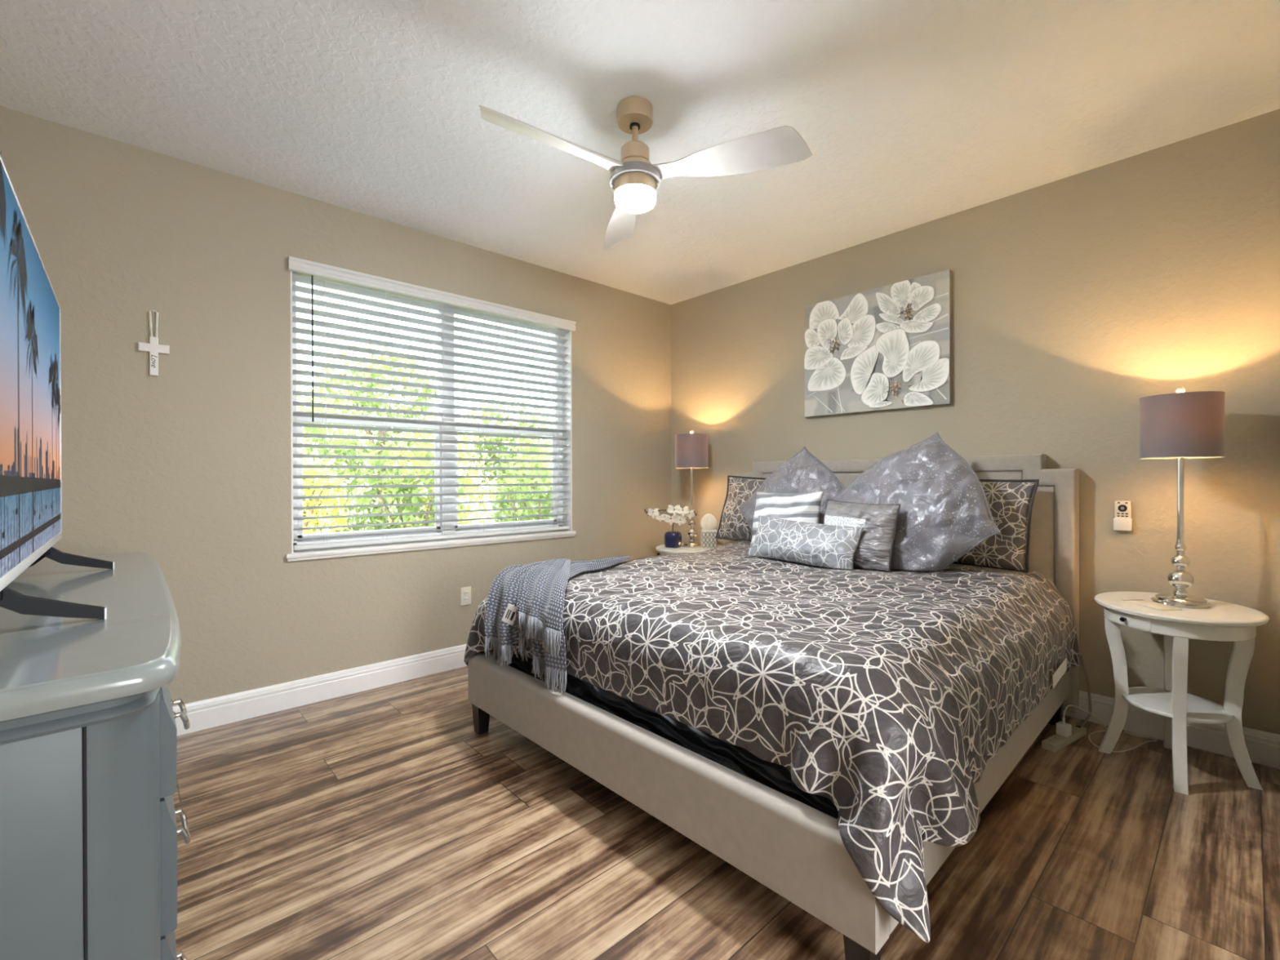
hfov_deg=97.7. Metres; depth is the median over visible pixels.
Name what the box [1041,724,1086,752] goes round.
power strip
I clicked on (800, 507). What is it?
pleated pillow
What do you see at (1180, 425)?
table lamp
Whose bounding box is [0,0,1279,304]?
ceiling
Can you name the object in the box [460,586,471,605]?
wall outlet
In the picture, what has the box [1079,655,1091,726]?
power cable
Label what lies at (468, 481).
shrub
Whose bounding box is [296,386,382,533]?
shrub
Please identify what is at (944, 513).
euro pillow
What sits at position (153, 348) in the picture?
wall cross
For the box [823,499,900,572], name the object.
pillow
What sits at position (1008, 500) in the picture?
floral sham
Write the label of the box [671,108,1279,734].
wall
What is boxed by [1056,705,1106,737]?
charger
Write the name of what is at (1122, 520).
remote
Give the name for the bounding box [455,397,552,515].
tree
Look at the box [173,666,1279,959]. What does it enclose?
floor
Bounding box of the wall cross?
[137,310,169,376]
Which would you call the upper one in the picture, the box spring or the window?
the window
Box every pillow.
[737,446,844,533]
[747,515,864,568]
[748,491,822,552]
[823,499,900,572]
[829,431,1000,571]
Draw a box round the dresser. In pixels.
[0,552,190,959]
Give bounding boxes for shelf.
[1122,686,1233,724]
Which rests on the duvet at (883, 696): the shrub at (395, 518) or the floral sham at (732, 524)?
the floral sham at (732, 524)
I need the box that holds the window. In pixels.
[285,271,576,561]
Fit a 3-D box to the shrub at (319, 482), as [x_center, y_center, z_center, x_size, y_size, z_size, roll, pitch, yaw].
[-3.250,0.554,4.986,1.409,2.057,1.158,0,0,-42]
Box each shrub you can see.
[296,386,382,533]
[302,437,352,533]
[350,427,475,530]
[378,411,498,528]
[486,447,551,522]
[488,423,551,520]
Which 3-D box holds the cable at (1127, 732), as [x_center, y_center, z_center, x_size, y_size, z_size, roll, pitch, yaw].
[2.226,1.173,2.578,0.385,0.048,0.177,0,0,-16]
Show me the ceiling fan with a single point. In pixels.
(634, 180)
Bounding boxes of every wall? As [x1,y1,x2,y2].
[0,106,671,706]
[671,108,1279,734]
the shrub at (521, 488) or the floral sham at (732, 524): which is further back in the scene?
the shrub at (521, 488)
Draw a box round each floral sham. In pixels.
[715,475,766,542]
[952,479,1039,573]
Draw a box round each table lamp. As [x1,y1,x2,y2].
[675,430,708,547]
[1139,386,1225,608]
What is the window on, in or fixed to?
in the wall at (187, 467)
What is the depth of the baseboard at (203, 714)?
3.03 m
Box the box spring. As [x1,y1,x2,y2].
[497,653,838,819]
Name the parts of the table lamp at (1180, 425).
stem, lamp shade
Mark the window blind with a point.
(304, 271)
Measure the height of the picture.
0.772 m
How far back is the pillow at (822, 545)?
2.95 m
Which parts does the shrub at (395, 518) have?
stem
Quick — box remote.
[1113,501,1132,530]
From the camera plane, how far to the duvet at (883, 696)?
1.73 m
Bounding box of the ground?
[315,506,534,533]
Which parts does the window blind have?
ladder cord, ladder cord, head rail, rail, ladder cord, ladder cord, ladder cord, ladder cord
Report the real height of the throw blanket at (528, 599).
0.448 m
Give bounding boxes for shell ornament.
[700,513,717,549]
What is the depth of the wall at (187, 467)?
2.83 m
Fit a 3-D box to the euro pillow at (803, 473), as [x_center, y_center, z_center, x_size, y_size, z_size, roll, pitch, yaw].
[0.983,0.120,3.537,0.283,0.675,0.854,0,0,-42]
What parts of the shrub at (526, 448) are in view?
stem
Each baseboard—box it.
[172,644,466,735]
[1062,690,1279,768]
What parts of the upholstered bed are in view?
leg, rail, footboard, leg, headboard panel, rail, leg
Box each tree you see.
[309,339,436,527]
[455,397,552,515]
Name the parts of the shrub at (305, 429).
stem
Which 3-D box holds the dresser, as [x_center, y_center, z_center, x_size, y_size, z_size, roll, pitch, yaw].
[-1.525,0.749,1.374,0.576,0.930,1.834,0,0,-42]
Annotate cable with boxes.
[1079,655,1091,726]
[1088,729,1163,752]
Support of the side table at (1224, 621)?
on the floor
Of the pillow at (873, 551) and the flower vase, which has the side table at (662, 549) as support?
the flower vase
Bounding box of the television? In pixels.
[0,151,114,619]
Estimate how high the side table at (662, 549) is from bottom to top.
0.680 m
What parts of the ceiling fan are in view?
blade, blade, light globe, blade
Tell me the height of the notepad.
0.007 m
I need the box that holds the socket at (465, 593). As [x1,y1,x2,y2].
[463,591,468,601]
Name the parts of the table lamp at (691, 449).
stem, lamp shade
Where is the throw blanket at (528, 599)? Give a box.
[484,555,630,693]
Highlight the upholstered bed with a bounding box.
[467,453,1079,959]
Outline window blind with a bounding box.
[288,256,575,550]
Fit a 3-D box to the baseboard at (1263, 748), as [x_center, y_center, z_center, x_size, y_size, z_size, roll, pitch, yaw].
[1.477,1.129,3.612,0.014,0.139,3.532,0,0,-42]
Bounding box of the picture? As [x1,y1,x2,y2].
[804,269,951,417]
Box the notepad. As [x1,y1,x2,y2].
[1121,599,1182,610]
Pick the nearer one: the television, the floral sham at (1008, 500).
the television
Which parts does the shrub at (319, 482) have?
stem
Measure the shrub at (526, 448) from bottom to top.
2.516 m
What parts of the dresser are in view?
panel, under moulding, drawer, drawer, drawer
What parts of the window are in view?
sash, sill, sash, pane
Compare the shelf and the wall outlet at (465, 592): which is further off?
the wall outlet at (465, 592)
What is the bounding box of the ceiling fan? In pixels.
[478,96,812,250]
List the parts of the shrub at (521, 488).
stem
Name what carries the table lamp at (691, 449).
on the side table at (662, 549)
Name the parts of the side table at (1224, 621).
leg, knob, drawer, leg, leg, leg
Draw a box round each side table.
[655,544,721,555]
[1094,591,1269,795]
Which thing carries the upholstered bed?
on the floor
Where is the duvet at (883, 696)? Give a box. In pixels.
[463,540,1079,942]
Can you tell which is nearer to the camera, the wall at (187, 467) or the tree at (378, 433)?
the wall at (187, 467)
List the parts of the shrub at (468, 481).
stem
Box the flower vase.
[644,505,697,548]

